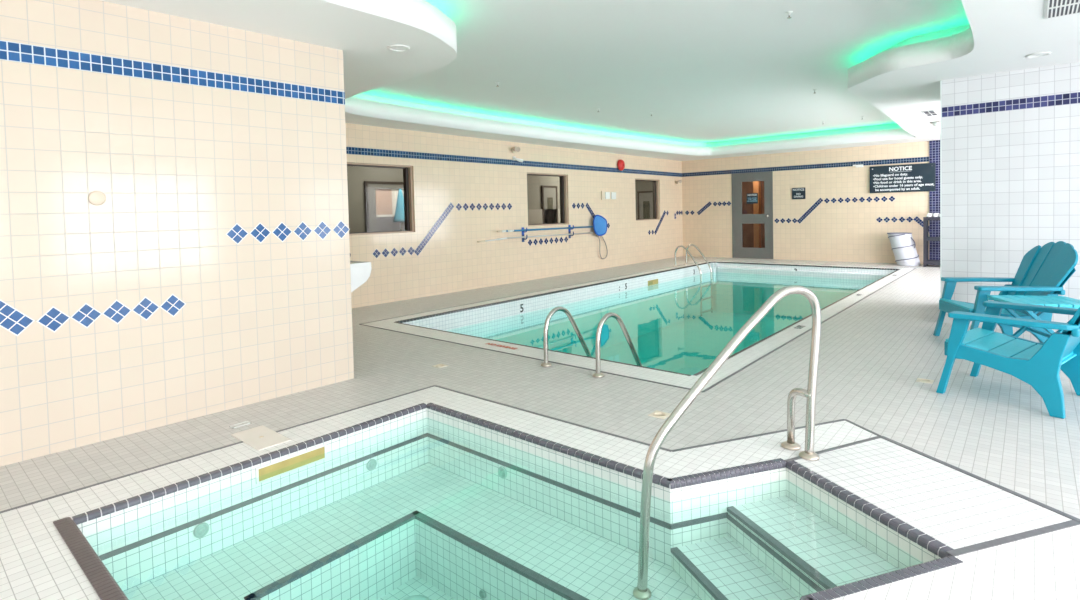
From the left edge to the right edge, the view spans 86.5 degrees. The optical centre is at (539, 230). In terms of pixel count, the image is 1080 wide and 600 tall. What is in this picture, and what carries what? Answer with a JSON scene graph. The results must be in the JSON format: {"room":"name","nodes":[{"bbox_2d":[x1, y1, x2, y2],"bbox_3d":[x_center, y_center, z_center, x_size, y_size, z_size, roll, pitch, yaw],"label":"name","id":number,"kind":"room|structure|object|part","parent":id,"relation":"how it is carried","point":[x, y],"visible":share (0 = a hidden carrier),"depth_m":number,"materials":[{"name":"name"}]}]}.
{"room":"indoor swimming pool","nodes":[
{"label":"indoor swimming pool","id":0,"kind":"room"},
{"bbox_2d":[0,0,353,466],"bbox_3d":[-3.477,-0.024,2.483,0.183,2.605,5.664,0,3,43],"label":"wall","id":1,"kind":"structure","parent":0,"point":[212,274],"depth_m":3.56,"materials":[{"name":"beige tile"}]},
{"bbox_2d":[88,191,105,204],"bbox_3d":[-2.569,-0.190,3.331,0.011,0.084,0.084,0,2,41],"label":"wall sensor","id":2,"kind":"object","parent":1,"relation":"attached to","point":[95,197],"visible":1,"depth_m":3.33,"materials":[{"name":"white plastic"}]},
{"bbox_2d":[315,0,978,155],"bbox_3d":[0.679,-1.614,6.125,6.315,0.215,16.710,0,2,41],"label":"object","id":3,"kind":"structure","parent":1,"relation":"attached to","point":[420,15],"depth_m":7.32,"materials":[{"name":"paint"}]},
{"bbox_2d":[352,24,969,146],"bbox_3d":[0.768,-1.702,6.229,6.875,0.320,16.990,0,2,41],"label":"trim","id":4,"kind":"structure","parent":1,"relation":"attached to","point":[944,33],"depth_m":10.93,"materials":[{"name":"paint"}]},
{"bbox_2d":[347,166,559,232],"bbox_3d":[-1.628,-0.444,12.600,0.140,2.700,13.050,0,2,41],"label":"wall","id":5,"kind":"structure","parent":0,"point":[356,175],"depth_m":10.94,"materials":[{"name":"paint"}]},
{"bbox_2d":[364,181,404,231],"bbox_3d":[-2.871,0.020,11.080,0.070,1.930,1.110,0,2,41],"label":"door","id":6,"kind":"structure","parent":5,"relation":"in","point":[380,197],"depth_m":10.91,"materials":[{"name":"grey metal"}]},
{"bbox_2d":[541,185,557,223],"bbox_3d":[0.258,-0.181,14.721,0.050,1.950,0.600,0,2,41],"label":"door","id":7,"kind":"structure","parent":5,"relation":"in","point":[549,196],"depth_m":14.68,"materials":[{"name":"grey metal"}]},
{"bbox_2d":[345,123,682,307],"bbox_3d":[-0.073,-0.375,11.093,0.164,2.590,12.283,0,2,41],"label":"wall","id":8,"kind":"structure","parent":0,"point":[467,190],"depth_m":10.10,"materials":[{"name":"beige tile"}]},
{"bbox_2d":[347,162,413,234],"bbox_3d":[-2.455,-0.461,8.334,0.130,1.014,1.396,0,2,41],"label":"window","id":9,"kind":"structure","parent":8,"relation":"in","point":[407,170],"depth_m":8.81,"materials":[{"name":"brown metal"}]},
{"bbox_2d":[511,147,519,152],"bbox_3d":[-0.446,-1.472,10.435,0.119,0.102,0.154,0,2,41],"label":"lamp","id":10,"kind":"object","parent":8,"relation":"attached to","point":[514,149],"visible":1,"depth_m":10.43,"materials":[{"name":"beige plastic"}]},
{"bbox_2d":[512,156,522,161],"bbox_3d":[-0.403,-1.307,10.498,0.204,0.104,0.075,-2,2,-29],"label":"security camera","id":11,"kind":"object","parent":8,"relation":"attached to","point":[513,157],"visible":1,"depth_m":10.47,"materials":[{"name":"white plastic"}]},
{"bbox_2d":[522,227,527,241],"bbox_3d":[-0.277,0.071,10.647,0.114,0.273,0.060,0,2,41],"label":"bracket","id":12,"kind":"object","parent":8,"relation":"attached to","point":[523,239],"visible":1,"depth_m":10.66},
{"bbox_2d":[497,215,606,235],"bbox_3d":[0.382,-0.065,11.321,0.120,0.462,3.391,0,2,41],"label":"skimmer","id":13,"kind":"object","parent":12,"relation":"hanging from","point":[599,222],"visible":1,"depth_m":12.27,"materials":[{"name":"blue plastic"}]},
{"bbox_2d":[527,173,567,225],"bbox_3d":[0.100,-0.617,11.319,0.130,1.014,1.251,0,2,41],"label":"window","id":14,"kind":"structure","parent":8,"relation":"in","point":[563,178],"depth_m":11.74,"materials":[{"name":"brown metal"}]},
{"bbox_2d":[568,225,573,237],"bbox_3d":[0.646,0.014,11.725,0.114,0.273,0.060,0,2,41],"label":"bracket","id":15,"kind":"object","parent":8,"relation":"attached to","point":[569,230],"visible":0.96,"depth_m":11.75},
{"bbox_2d":[477,232,607,258],"bbox_3d":[0.221,0.378,11.251,0.036,0.631,3.920,0,2,41],"label":"shepherd crook","id":16,"kind":"object","parent":15,"relation":"hanging from","point":[497,239],"visible":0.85,"depth_m":11.11,"materials":[{"name":"white metal"}]},
{"bbox_2d":[601,191,616,199],"bbox_3d":[1.561,-0.790,12.836,0.053,0.190,0.620,0,2,41],"label":"station","id":17,"kind":"object","parent":8,"relation":"attached to","point":[605,195],"visible":1,"depth_m":12.78,"materials":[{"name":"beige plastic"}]},
{"bbox_2d":[618,159,624,170],"bbox_3d":[1.872,-1.508,13.145,0.117,0.260,0.260,0,2,41],"label":"bell","id":18,"kind":"object","parent":8,"relation":"attached to","point":[621,165],"visible":1,"depth_m":13.09,"materials":[{"name":"red metal"}]},
{"bbox_2d":[635,179,658,220],"bbox_3d":[2.597,-0.769,14.236,0.130,1.014,1.186,0,2,41],"label":"window","id":19,"kind":"structure","parent":8,"relation":"in","point":[655,182],"depth_m":14.63,"materials":[{"name":"brown metal"}]},
{"bbox_2d":[0,256,1079,518],"bbox_3d":[2.289,1.111,5.443,10.790,0.120,17.550,0,2,41],"label":"floor","id":20,"kind":"structure","parent":0,"point":[994,426],"depth_m":3.89,"materials":[{"name":"grey tile"}]},
{"bbox_2d":[229,421,250,428],"bbox_3d":[-1.866,1.207,3.571,0.055,0.007,0.110,0,2,41],"label":"floor drain","id":21,"kind":"object","parent":20,"relation":"on","point":[245,422],"visible":1,"depth_m":3.57,"materials":[{"name":"white plastic"}]},
{"bbox_2d":[432,364,447,367],"bbox_3d":[-0.845,1.141,4.853,0.100,0.008,0.100,0,2,41],"label":"floor drain","id":22,"kind":"object","parent":20,"relation":"on","point":[437,365],"visible":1,"depth_m":4.85,"materials":[{"name":"beige plastic"}]},
{"bbox_2d":[0,385,1079,599],"bbox_3d":[-0.280,1.592,2.063,3.953,0.760,4.842,0,2,41],"label":"hot tub","id":23,"kind":"object","parent":20,"relation":"in","point":[434,492],"visible":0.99,"depth_m":2.80,"materials":[{"name":"white tile"}]},
{"bbox_3d":[-1.070,1.263,1.631,2.603,0.038,0.066,0,2,41],"label":"edge trim","id":24,"kind":"part","parent":23,"relation":"part of","materials":[{"name":"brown tile"}]},
{"bbox_2d":[231,425,290,450],"bbox_3d":[-1.631,1.207,3.353,0.370,0.014,0.185,0,2,41],"label":"lid","id":25,"kind":"object","parent":23,"relation":"on","point":[262,437],"visible":1,"depth_m":3.34,"materials":[{"name":"beige plastic"}]},
{"bbox_3d":[-0.698,1.221,2.607,1.886,0.026,1.914,0,2,41],"label":"edge trim","id":26,"kind":"part","parent":23,"relation":"part of","materials":[{"name":"tile"}]},
{"bbox_2d":[633,285,820,599],"bbox_3d":[0.920,0.928,2.716,1.146,1.288,0.224,-2,2,-32],"label":"handrail","id":27,"kind":"object","parent":23,"relation":"on","point":[641,592],"visible":1,"depth_m":2.71,"materials":[{"name":"silver metal"}]},
{"bbox_3d":[0.917,1.180,2.797,0.658,0.030,0.042,-2,2,-18],"label":"edge trim","id":28,"kind":"part","parent":23,"relation":"part of","materials":[{"name":"tile"}]},
{"bbox_3d":[0.411,1.237,1.338,0.040,0.026,1.428,0,2,41],"label":"edge trim","id":29,"kind":"part","parent":23,"relation":"part of","materials":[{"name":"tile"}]},
{"bbox_3d":[1.379,1.179,2.490,0.046,0.030,0.835,-2,2,-18],"label":"edge trim","id":30,"kind":"part","parent":23,"relation":"part of","materials":[{"name":"tile"}]},
{"bbox_3d":[1.185,1.201,1.968,0.658,0.030,0.056,-2,2,-18],"label":"edge trim","id":31,"kind":"part","parent":23,"relation":"part of","materials":[{"name":"tile"}]},
{"bbox_2d":[541,307,641,377],"bbox_3d":[0.473,1.401,4.877,0.617,1.517,0.748,0,2,41],"label":"pool ladder","id":32,"kind":"object","parent":20,"relation":"on","point":[598,374],"visible":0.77,"depth_m":4.77,"materials":[{"name":"silver metal"}]},
{"bbox_3d":[0.276,1.399,5.053,0.038,1.517,0.707,0,2,41],"label":"rail","id":33,"kind":"part","parent":32,"relation":"part of","materials":[{"name":"silver metal"}]},
{"bbox_3d":[0.676,1.401,4.710,0.038,1.517,0.707,0,2,41],"label":"rail","id":34,"kind":"part","parent":32,"relation":"part of","materials":[{"name":"silver metal"}]},
{"bbox_2d":[359,260,915,391],"bbox_3d":[2.670,1.551,9.116,4.333,1.267,9.731,0,2,41],"label":"swimming pool","id":35,"kind":"object","parent":20,"relation":"in","point":[659,309],"visible":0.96,"depth_m":10.18,"materials":[{"name":"white tile"}]},
{"bbox_2d":[674,244,712,315],"bbox_3d":[3.423,1.072,12.821,0.680,1.525,0.628,0,2,41],"label":"pool ladder","id":36,"kind":"object","parent":35,"relation":"attached to","point":[688,246],"visible":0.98,"depth_m":12.75,"materials":[{"name":"silver metal"}]},
{"bbox_3d":[3.602,1.061,13.021,0.640,1.525,0.038,0,2,41],"label":"rail","id":37,"kind":"part","parent":36,"relation":"part of","materials":[{"name":"silver metal"}]},
{"bbox_2d":[648,410,670,418],"bbox_3d":[0.748,1.146,3.577,0.110,0.008,0.110,0,2,41],"label":"floor drain","id":38,"kind":"object","parent":20,"relation":"on","point":[658,414],"visible":0.99,"depth_m":3.58,"materials":[{"name":"beige plastic"}]},
{"bbox_2d":[887,232,920,265],"bbox_3d":[7.591,0.375,11.991,0.603,0.668,0.453,0,2,41],"label":"towel stack","id":39,"kind":"object","parent":20,"relation":"on","point":[903,245],"visible":1,"depth_m":11.82,"materials":[{"name":"white fabric"}]},
{"bbox_2d":[916,378,933,383],"bbox_3d":[2.776,1.081,4.139,0.100,0.008,0.100,0,2,41],"label":"floor drain","id":40,"kind":"object","parent":20,"relation":"on","point":[918,379],"visible":1,"depth_m":4.14,"materials":[{"name":"beige plastic"}]},
{"bbox_2d":[923,217,939,266],"bbox_3d":[8.151,0.217,11.451,0.804,1.005,0.390,0,2,41],"label":"towel rack","id":41,"kind":"object","parent":20,"relation":"on","point":[926,238],"visible":0.41,"depth_m":11.54,"materials":[{"name":"black metal"}]},
{"bbox_3d":[7.752,0.225,11.569,0.044,1.000,0.044,0,2,41],"label":"post","id":42,"kind":"part","parent":41,"relation":"part of","materials":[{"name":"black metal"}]},
{"bbox_3d":[7.973,0.211,11.827,0.044,1.000,0.044,0,2,41],"label":"post","id":43,"kind":"part","parent":41,"relation":"part of","materials":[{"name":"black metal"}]},
{"bbox_2d":[923,217,939,220],"bbox_3d":[8.140,-0.250,11.435,0.800,0.070,0.390,0,2,41],"label":"shelf","id":44,"kind":"object","parent":41,"relation":"attached to","point":[924,218],"depth_m":11.47,"materials":[{"name":"black metal"}]},
{"bbox_2d":[923,237,939,240],"bbox_3d":[8.150,0.160,11.449,0.800,0.070,0.390,0,2,41],"label":"shelf","id":45,"kind":"object","parent":41,"relation":"attached to","point":[924,238],"depth_m":11.47,"materials":[{"name":"black metal"}]},
{"bbox_2d":[923,260,939,264],"bbox_3d":[8.161,0.629,11.464,0.800,0.070,0.390,0,2,41],"label":"shelf","id":46,"kind":"object","parent":41,"relation":"attached to","point":[925,262],"depth_m":11.52,"materials":[{"name":"black metal"}]},
{"bbox_2d":[933,241,1077,342],"bbox_3d":[4.162,0.556,5.139,0.886,0.923,0.750,-1,2,13],"label":"chair","id":47,"kind":"object","parent":20,"relation":"on","point":[1042,271],"visible":0.76,"depth_m":5.07,"materials":[{"name":"teal plastic"}]},
{"bbox_3d":[3.895,0.746,5.523,0.186,0.530,0.044,-1,2,13],"label":"leg","id":48,"kind":"part","parent":47,"relation":"part of","materials":[{"name":"teal plastic"}]},
{"bbox_3d":[4.184,0.463,5.454,0.632,0.033,0.120,-1,2,13],"label":"armrest","id":49,"kind":"part","parent":47,"relation":"part of","materials":[{"name":"teal plastic"}]},
{"bbox_3d":[3.756,0.769,4.929,0.186,0.530,0.044,-1,2,13],"label":"leg","id":50,"kind":"part","parent":47,"relation":"part of","materials":[{"name":"teal plastic"}]},
{"bbox_3d":[4.040,0.705,5.173,0.545,0.104,0.584,-1,2,13],"label":"seat","id":51,"kind":"part","parent":47,"relation":"part of","materials":[{"name":"teal plastic"}]},
{"bbox_3d":[4.173,0.757,5.454,0.593,0.500,0.040,-1,2,13],"label":"leg","id":52,"kind":"part","parent":47,"relation":"part of","materials":[{"name":"teal plastic"}]},
{"bbox_3d":[4.040,0.486,4.841,0.633,0.033,0.120,-1,2,13],"label":"armrest","id":53,"kind":"part","parent":47,"relation":"part of","materials":[{"name":"teal plastic"}]},
{"bbox_3d":[4.035,0.779,4.868,0.593,0.500,0.040,-1,2,13],"label":"leg","id":54,"kind":"part","parent":47,"relation":"part of","materials":[{"name":"teal plastic"}]},
{"bbox_3d":[4.410,0.424,5.076,0.370,0.666,0.706,-1,2,13],"label":"backrest","id":55,"kind":"part","parent":47,"relation":"part of","materials":[{"name":"teal plastic"}]},
{"bbox_2d":[936,301,1079,418],"bbox_3d":[3.189,0.625,3.696,0.750,0.923,0.886,-3,2,-36],"label":"chair","id":56,"kind":"object","parent":20,"relation":"on","point":[1037,364],"visible":1,"depth_m":3.66,"materials":[{"name":"teal plastic"}]},
{"bbox_3d":[2.741,0.829,3.808,0.044,0.530,0.186,-3,2,-36],"label":"leg","id":57,"kind":"part","parent":56,"relation":"part of","materials":[{"name":"teal plastic"}]},
{"bbox_3d":[3.236,0.805,4.164,0.044,0.530,0.186,-3,2,-36],"label":"leg","id":58,"kind":"part","parent":56,"relation":"part of","materials":[{"name":"teal plastic"}]},
{"bbox_3d":[3.117,0.771,3.805,0.584,0.104,0.545,-3,2,-36],"label":"seat","id":59,"kind":"part","parent":56,"relation":"part of","materials":[{"name":"teal plastic"}]},
{"bbox_3d":[2.912,0.847,3.579,0.040,0.500,0.593,-3,2,-36],"label":"leg","id":60,"kind":"part","parent":56,"relation":"part of","materials":[{"name":"teal plastic"}]},
{"bbox_3d":[2.903,0.554,3.549,0.120,0.033,0.633,-3,2,-36],"label":"armrest","id":61,"kind":"part","parent":56,"relation":"part of","materials":[{"name":"teal plastic"}]},
{"bbox_3d":[3.413,0.531,3.917,0.120,0.033,0.632,-3,2,-36],"label":"armrest","id":62,"kind":"part","parent":56,"relation":"part of","materials":[{"name":"teal plastic"}]},
{"bbox_3d":[3.400,0.824,3.931,0.040,0.500,0.593,-3,2,-36],"label":"leg","id":63,"kind":"part","parent":56,"relation":"part of","materials":[{"name":"teal plastic"}]},
{"bbox_3d":[3.337,0.500,3.482,0.706,0.666,0.370,-3,2,-36],"label":"backrest","id":64,"kind":"part","parent":56,"relation":"part of","materials":[{"name":"teal plastic"}]},
{"bbox_2d":[987,295,1079,342],"bbox_3d":[3.955,0.796,4.534,0.534,0.508,0.470,-1,2,16],"label":"side table","id":65,"kind":"object","parent":20,"relation":"on","point":[1055,301],"visible":0.61,"depth_m":4.55,"materials":[{"name":"teal plastic"}]},
{"bbox_3d":[4.027,0.801,4.727,0.451,0.480,0.040,-1,2,16],"label":"leg","id":66,"kind":"part","parent":65,"relation":"part of","materials":[{"name":"teal plastic"}]},
{"bbox_3d":[3.992,0.802,4.731,0.452,0.480,0.040,-1,2,17],"label":"leg","id":67,"kind":"part","parent":65,"relation":"part of","materials":[{"name":"teal plastic"}]},
{"bbox_3d":[3.917,0.817,4.333,0.451,0.480,0.040,-1,2,16],"label":"leg","id":68,"kind":"part","parent":65,"relation":"part of","materials":[{"name":"teal plastic"}]},
{"bbox_2d":[100,0,1079,160],"bbox_3d":[2.230,-1.535,5.289,11.100,0.040,17.850,0,2,41],"label":"ceiling","id":69,"kind":"structure","parent":0,"point":[1008,31],"depth_m":4.63,"materials":[{"name":"paint"}]},
{"bbox_2d":[387,44,409,51],"bbox_3d":[-1.087,-1.404,4.413,0.170,0.012,0.170,0,2,41],"label":"recessed light","id":70,"kind":"object","parent":69,"relation":"in","point":[396,47],"visible":1,"depth_m":4.40,"materials":[{"name":"white plastic"}]},
{"bbox_2d":[921,110,939,116],"bbox_3d":[5.587,-1.680,8.211,0.170,0.013,0.590,0,2,41],"label":"ceiling vent","id":71,"kind":"object","parent":69,"relation":"in","point":[929,112],"visible":0.88,"depth_m":8.18,"materials":[{"name":"white plastic"}]},
{"bbox_2d":[930,121,939,126],"bbox_3d":[6.332,-1.692,9.114,0.240,0.085,0.240,0,2,41],"label":"smoke detector","id":72,"kind":"object","parent":69,"relation":"attached to","point":[934,123],"visible":0.57,"depth_m":9.08,"materials":[{"name":"white plastic"}]},
{"bbox_2d":[1025,52,1050,57],"bbox_3d":[4.393,-1.551,5.064,0.170,0.012,0.170,0,2,41],"label":"recessed light","id":73,"kind":"object","parent":69,"relation":"in","point":[1040,54],"visible":1,"depth_m":5.06,"materials":[{"name":"paint"}]},
{"bbox_2d":[1043,0,1079,18],"bbox_3d":[3.455,-1.486,3.776,0.210,0.013,0.590,0,2,41],"label":"ceiling vent","id":74,"kind":"object","parent":69,"relation":"in","point":[1052,8],"visible":1,"depth_m":3.83,"materials":[{"name":"white plastic"}]},
{"bbox_2d":[635,181,652,218],"bbox_3d":[3.381,-0.697,16.829,2.050,2.700,0.100,0,2,41],"label":"wall","id":75,"kind":"structure","parent":0,"point":[639,185],"depth_m":17.05,"materials":[{"name":"tile"}]},
{"bbox_2d":[637,191,652,218],"bbox_3d":[3.156,-0.260,16.946,0.580,1.830,0.050,0,2,41],"label":"door","id":76,"kind":"structure","parent":75,"relation":"in","point":[645,198],"depth_m":16.94,"materials":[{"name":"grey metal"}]},
{"bbox_2d":[360,0,968,142],"bbox_3d":[1.684,-1.919,5.802,13.000,0.100,18.150,0,2,41],"label":"ceiling","id":77,"kind":"structure","parent":0,"point":[705,71],"depth_m":6.38,"materials":[{"name":"paint"}]},
{"bbox_2d":[786,11,792,18],"bbox_3d":[2.104,-1.823,4.848,0.056,0.050,0.055,0,2,41],"label":"sprinkler head","id":78,"kind":"object","parent":77,"relation":"attached to","point":[787,12],"visible":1,"depth_m":4.84},
{"bbox_2d":[742,181,764,258],"bbox_3d":[5.950,-0.652,15.180,2.700,2.800,1.770,0,2,41],"label":"wall","id":79,"kind":"structure","parent":0,"point":[747,187],"depth_m":16.24,"materials":[{"name":"brown wood"}]},
{"bbox_2d":[753,181,760,247],"bbox_3d":[5.701,-0.643,15.077,0.145,2.600,0.150,0,2,41],"label":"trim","id":80,"kind":"structure","parent":79,"relation":"attached to","point":[756,184],"depth_m":15.03,"materials":[{"name":"brown wood"}]},
{"bbox_2d":[682,140,939,264],"bbox_3d":[7.149,-0.604,12.851,8.850,2.600,0.210,0,2,41],"label":"wall","id":81,"kind":"structure","parent":0,"point":[838,218],"depth_m":13.27,"materials":[{"name":"beige tile"}]},
{"bbox_2d":[731,171,772,258],"bbox_3d":[5.308,-0.383,14.358,1.025,2.145,0.172,0,2,41],"label":"door","id":82,"kind":"structure","parent":81,"relation":"in","point":[738,251],"depth_m":14.37,"materials":[{"name":"grey paint"}]},
{"bbox_2d":[747,193,757,203],"bbox_3d":[5.293,-0.809,14.318,0.280,0.260,0.011,0,2,41],"label":"notice","id":83,"kind":"object","parent":82,"relation":"attached to","point":[752,198],"visible":1,"depth_m":14.31,"materials":[{"name":"blue paper"}]},
{"bbox_2d":[792,187,804,198],"bbox_3d":[6.125,-0.887,13.598,0.300,0.270,0.020,0,2,41],"label":"warning sign","id":84,"kind":"object","parent":81,"relation":"attached to","point":[797,193],"visible":1,"depth_m":13.59,"materials":[{"name":"black plastic"}]},
{"bbox_2d":[870,163,935,192],"bbox_3d":[7.696,-1.116,12.219,1.200,0.584,0.057,0,2,41],"label":"notice board","id":85,"kind":"object","parent":81,"relation":"attached to","point":[921,177],"visible":1,"depth_m":12.18,"materials":[{"name":"black plastic"}]},
{"bbox_2d":[940,62,1079,331],"bbox_3d":[6.387,-0.339,5.261,4.336,2.600,1.486,0,2,41],"label":"wall","id":86,"kind":"structure","parent":0,"point":[1010,140],"depth_m":5.75,"materials":[{"name":"white tile"}]},
{"bbox_3d":[-0.832,0.959,11.992,2.150,0.100,13.050,0,2,41],"label":"floor","id":87,"kind":"structure","parent":0,"visible":0},
{"bbox_2d":[393,189,404,229],"bbox_3d":[-2.608,0.097,10.826,0.300,1.780,0.292,0,2,41],"label":"folded umbrella","id":88,"kind":"object","parent":87,"relation":"on","point":[399,212],"visible":0.72,"depth_m":10.73,"materials":[{"name":"blue fabric"}]},
{"bbox_3d":[-2.815,-0.138,5.507,2.942,2.605,0.180,0,2,41],"label":"wall","id":89,"kind":"structure","parent":0,"visible":0},
{"bbox_2d":[350,254,371,291],"bbox_3d":[-1.838,0.426,5.146,0.420,0.453,0.495,0,2,41],"label":"fountain","id":90,"kind":"object","parent":89,"relation":"attached to","point":[360,271],"visible":0.2,"depth_m":5.10,"materials":[{"name":"white ceramic"}]}
]}

